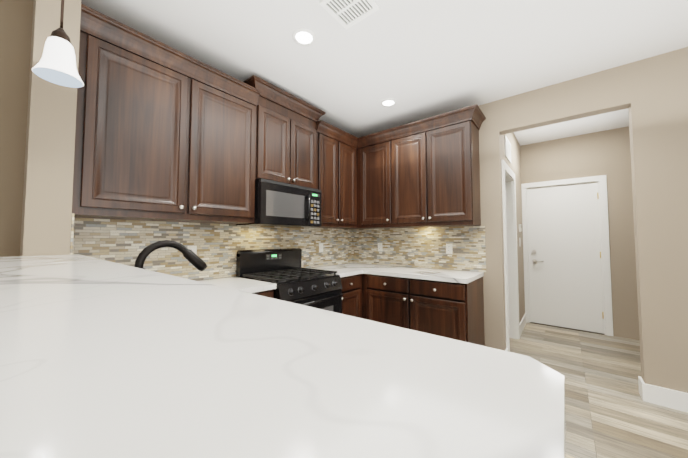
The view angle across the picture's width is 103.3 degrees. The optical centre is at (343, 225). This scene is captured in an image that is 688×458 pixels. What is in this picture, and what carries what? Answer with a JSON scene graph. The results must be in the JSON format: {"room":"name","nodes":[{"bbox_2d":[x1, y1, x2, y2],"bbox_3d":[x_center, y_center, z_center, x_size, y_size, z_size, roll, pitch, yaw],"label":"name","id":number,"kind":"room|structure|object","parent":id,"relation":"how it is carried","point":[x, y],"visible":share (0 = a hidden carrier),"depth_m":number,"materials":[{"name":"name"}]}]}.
{"room":"kitchen","nodes":[
{"label":"kitchen","id":0,"kind":"room"},
{"bbox_2d":[0,0,33,256],"bbox_3d":[-3.276,-0.091,-0.079,0.120,2.726,4.350,-2,-3,39],"label":"wall","id":1,"kind":"structure","parent":0,"point":[16,17],"depth_m":1.56,"materials":[{"name":"brown paint"}]},
{"bbox_2d":[20,0,80,255],"bbox_3d":[-1.646,-0.020,1.501,0.420,2.726,0.160,-2,-3,39],"label":"wall","id":2,"kind":"structure","parent":0,"point":[48,178],"depth_m":1.38,"materials":[{"name":"beige paint"}]},
{"bbox_2d":[70,213,485,280],"bbox_3d":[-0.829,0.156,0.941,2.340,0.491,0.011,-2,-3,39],"label":"backsplash","id":3,"kind":"structure","parent":2,"relation":"attached to","point":[127,242],"depth_m":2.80,"materials":[{"name":"tile"}]},
{"bbox_2d":[187,246,196,254],"bbox_3d":[-1.266,0.223,2.270,0.007,0.116,0.072,-2,-3,39],"label":"electrical outlet","id":4,"kind":"object","parent":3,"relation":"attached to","point":[193,249],"visible":0.4,"depth_m":2.28,"materials":[{"name":"white plastic"}]},
{"bbox_2d":[319,243,322,251],"bbox_3d":[-0.290,0.277,3.472,0.007,0.116,0.072,-2,-3,39],"label":"electrical outlet","id":5,"kind":"object","parent":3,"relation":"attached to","point":[320,247],"visible":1,"depth_m":3.47,"materials":[{"name":"white plastic"}]},
{"bbox_2d":[378,243,381,250],"bbox_3d":[0.488,0.287,3.692,0.072,0.116,0.007,-2,-3,39],"label":"electrical outlet","id":6,"kind":"object","parent":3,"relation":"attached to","point":[379,246],"visible":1,"depth_m":3.69,"materials":[{"name":"white plastic"}]},
{"bbox_2d":[446,244,452,253],"bbox_3d":[1.202,0.261,3.114,0.072,0.116,0.007,-2,-3,39],"label":"electrical outlet","id":7,"kind":"object","parent":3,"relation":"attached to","point":[449,250],"visible":1,"depth_m":3.11,"materials":[{"name":"white plastic"}]},
{"bbox_2d":[81,0,687,145],"bbox_3d":[1.546,-1.472,0.677,8.500,0.100,11.500,-2,-3,39],"label":"ceiling","id":8,"kind":"structure","parent":0,"point":[416,60],"depth_m":2.06,"materials":[{"name":"white paint"}]},
{"bbox_2d":[32,0,83,87],"bbox_3d":[-1.146,-0.997,1.114,0.144,0.808,0.144,-2,-3,39],"label":"pendant light","id":9,"kind":"object","parent":8,"relation":"hanging from","point":[56,64],"visible":1,"depth_m":1.08,"materials":[{"name":"white glass"}]},
{"bbox_2d":[292,28,315,45],"bbox_3d":[-0.288,-1.359,1.967,0.170,0.008,0.170,-2,-3,39],"label":"recessed light","id":10,"kind":"object","parent":8,"relation":"in","point":[303,37],"visible":1,"depth_m":1.96,"materials":[{"name":"white paint"}]},
{"bbox_2d":[319,0,379,29],"bbox_3d":[0.036,-1.369,1.692,0.270,0.012,0.270,-2,-3,39],"label":"ceiling vent","id":11,"kind":"object","parent":8,"relation":"in","point":[346,14],"visible":1,"depth_m":1.72,"materials":[{"name":"white metal"}]},
{"bbox_2d":[380,99,396,106],"bbox_3d":[0.476,-1.316,2.917,0.170,0.008,0.170,-2,-3,39],"label":"recessed light","id":12,"kind":"object","parent":8,"relation":"in","point":[388,102],"visible":1,"depth_m":2.91,"materials":[{"name":"white paint"}]},
{"bbox_2d":[501,132,524,323],"bbox_3d":[2.187,0.075,3.596,0.120,2.726,1.706,-2,-3,39],"label":"wall","id":13,"kind":"structure","parent":0,"point":[514,165],"depth_m":3.85,"materials":[{"name":"beige paint"}]},
{"bbox_2d":[504,135,510,162],"bbox_3d":[1.960,-0.909,3.254,0.012,0.240,0.400,-2,-3,39],"label":"air vent","id":14,"kind":"object","parent":13,"relation":"in","point":[507,149],"visible":1,"depth_m":3.21,"materials":[{"name":"white paint"}]},
{"bbox_2d":[501,160,519,351],"bbox_3d":[1.928,0.365,3.249,0.138,2.115,0.890,-2,-3,39],"label":"door frame","id":15,"kind":"structure","parent":13,"relation":"attached to","point":[510,255],"depth_m":3.49,"materials":[{"name":"white paint"}]},
{"bbox_2d":[519,313,526,335],"bbox_3d":[2.510,1.383,3.838,0.028,0.135,0.831,-2,-3,39],"label":"baseboard","id":16,"kind":"structure","parent":13,"relation":"attached to","point":[523,322],"depth_m":3.83,"materials":[{"name":"white paint"}]},
{"bbox_2d":[378,47,687,392],"bbox_3d":[3.075,-0.011,1.703,7.500,2.726,0.120,-2,-3,39],"label":"wall","id":17,"kind":"structure","parent":0,"point":[650,94],"depth_m":2.17,"materials":[{"name":"beige paint"}]},
{"bbox_2d":[356,136,387,227],"bbox_3d":[0.466,-0.507,3.546,0.517,1.067,0.340,-2,-3,39],"label":"upper cabinet","id":18,"kind":"object","parent":17,"relation":"attached to","point":[371,159],"depth_m":3.43,"materials":[{"name":"brown wood"}]},
{"bbox_2d":[388,116,480,227],"bbox_3d":[1.015,-0.527,3.100,0.898,1.067,0.340,-2,-3,39],"label":"upper cabinet","id":19,"kind":"object","parent":17,"relation":"attached to","point":[434,172],"depth_m":2.92,"materials":[{"name":"brown wood"}]},
{"bbox_2d":[482,226,485,244],"bbox_3d":[0.818,0.269,3.437,1.753,0.491,0.010,-2,-3,39],"label":"backsplash","id":20,"kind":"structure","parent":17,"relation":"attached to","point":[483,227],"depth_m":2.90,"materials":[{"name":"tile"}]},
{"bbox_2d":[638,376,642,393],"bbox_3d":[4.188,1.246,0.818,4.529,0.135,0.036,-2,-3,39],"label":"baseboard","id":21,"kind":"structure","parent":17,"relation":"attached to","point":[639,377],"depth_m":2.23,"materials":[{"name":"white paint"}]},
{"bbox_2d":[640,381,687,411],"bbox_3d":[4.108,1.242,0.720,4.529,0.135,0.016,-2,-3,39],"label":"baseboard","id":22,"kind":"structure","parent":17,"relation":"attached to","point":[666,397],"depth_m":2.07,"materials":[{"name":"white paint"}]},
{"bbox_2d":[520,126,639,339],"bbox_3d":[4.458,0.045,2.931,6.900,2.726,0.120,-2,-3,39],"label":"wall","id":23,"kind":"structure","parent":0,"point":[607,153],"depth_m":3.59,"materials":[{"name":"beige paint"}]},
{"bbox_2d":[526,182,603,333],"bbox_3d":[3.137,0.430,3.912,0.813,2.028,0.098,-2,-3,39],"label":"entry door","id":24,"kind":"structure","parent":23,"relation":"in","point":[565,272],"depth_m":3.90,"materials":[{"name":"white paint"}]},
{"bbox_2d":[521,175,612,335],"bbox_3d":[3.176,0.394,3.945,0.957,2.120,0.138,-2,-3,39],"label":"door frame","id":25,"kind":"structure","parent":23,"relation":"attached to","point":[602,181],"depth_m":3.67,"materials":[{"name":"white paint"}]},
{"bbox_2d":[509,322,687,457],"bbox_3d":[1.546,1.341,0.550,8.500,0.080,11.500,-2,-3,39],"label":"floor","id":26,"kind":"structure","parent":0,"point":[610,413],"depth_m":2.14,"materials":[{"name":"brown wood"}]},
{"bbox_2d":[252,289,273,297],"bbox_3d":[-0.919,0.938,2.187,0.630,0.874,0.408,-2,-3,39],"label":"base cabinet","id":27,"kind":"object","parent":26,"relation":"on","point":[268,293],"depth_m":2.11,"materials":[{"name":"brown wood"}]},
{"bbox_2d":[199,277,276,292],"bbox_3d":[-0.929,0.480,2.185,0.644,0.040,0.457,-2,-3,39],"label":"countertop","id":28,"kind":"structure","parent":27,"relation":"on","point":[236,283],"depth_m":2.14,"materials":[{"name":"stone"}]},
{"bbox_2d":[134,240,206,270],"bbox_3d":[-0.675,0.231,1.048,0.357,0.352,0.279,-2,-3,39],"label":"faucet","id":29,"kind":"object","parent":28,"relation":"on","point":[195,260],"visible":0.35,"depth_m":1.05,"materials":[{"name":"brown metal"}]},
{"bbox_2d":[236,248,342,313],"bbox_3d":[-0.492,0.812,2.602,0.722,1.162,0.756,-2,-3,39],"label":"range","id":30,"kind":"object","parent":26,"relation":"on","point":[289,276],"visible":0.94,"depth_m":2.56,"materials":[{"name":"black metal"}]},
{"bbox_2d":[340,274,363,318],"bbox_3d":[-0.183,0.979,3.095,0.630,0.874,0.403,-2,-3,39],"label":"base cabinet","id":31,"kind":"object","parent":26,"relation":"on","point":[353,286],"depth_m":2.97,"materials":[{"name":"brown wood"}]},
{"bbox_2d":[310,266,363,277],"bbox_3d":[-0.169,0.522,3.121,0.644,0.040,0.429,-2,-3,39],"label":"countertop","id":32,"kind":"structure","parent":31,"relation":"on","point":[342,270],"depth_m":3.06,"materials":[{"name":"stone"}]},
{"bbox_2d":[364,274,484,345],"bbox_3d":[0.840,0.974,2.988,1.135,0.874,0.631,-2,-3,39],"label":"base cabinet","id":33,"kind":"object","parent":26,"relation":"on","point":[452,310],"depth_m":2.67,"materials":[{"name":"brown wood"}]},
{"bbox_2d":[329,263,483,283],"bbox_3d":[0.602,0.525,3.192,1.751,0.040,0.644,-2,-3,39],"label":"countertop","id":34,"kind":"structure","parent":33,"relation":"on","point":[455,276],"depth_m":2.86,"materials":[{"name":"stone"}]},
{"bbox_3d":[-0.877,0.042,2.878,0.120,2.726,3.270,-2,-3,39],"label":"wall","id":35,"kind":"structure","parent":0,"visible":0},
{"bbox_2d":[72,24,259,223],"bbox_3d":[-1.264,-0.574,2.061,0.340,1.067,1.148,-2,-3,39],"label":"upper cabinet","id":36,"kind":"object","parent":35,"relation":"attached to","point":[164,132],"depth_m":1.82,"materials":[{"name":"brown wood"}]},
{"bbox_2d":[248,88,319,189],"bbox_3d":[-0.663,-0.789,2.812,0.340,0.788,0.760,-2,-3,39],"label":"upper cabinet","id":37,"kind":"object","parent":35,"relation":"attached to","point":[289,137],"depth_m":2.68,"materials":[{"name":"brown wood"}]},
{"bbox_2d":[236,178,321,227],"bbox_3d":[-0.614,-0.197,2.746,0.444,0.397,0.756,-2,-3,39],"label":"microwave","id":38,"kind":"object","parent":37,"relation":"attached to","point":[279,204],"visible":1,"depth_m":2.56,"materials":[{"name":"black metal"}]},
{"bbox_2d":[313,128,355,227],"bbox_3d":[-0.198,-0.514,3.374,0.340,1.067,0.718,-2,-3,39],"label":"upper cabinet","id":39,"kind":"object","parent":35,"relation":"attached to","point":[337,156],"depth_m":3.26,"materials":[{"name":"brown wood"}]},
{"bbox_3d":[-0.730,0.729,0.724,1.940,1.159,0.160,-2,-3,39],"label":"wall","id":40,"kind":"structure","parent":0,"visible":0},
{"bbox_2d":[0,254,565,457],"bbox_3d":[-0.786,0.129,0.625,2.009,0.030,0.493,-2,-3,39],"label":"bar","id":41,"kind":"object","parent":40,"relation":"on","point":[100,358],"visible":1,"depth_m":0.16,"materials":[{"name":"stone"}]}
]}

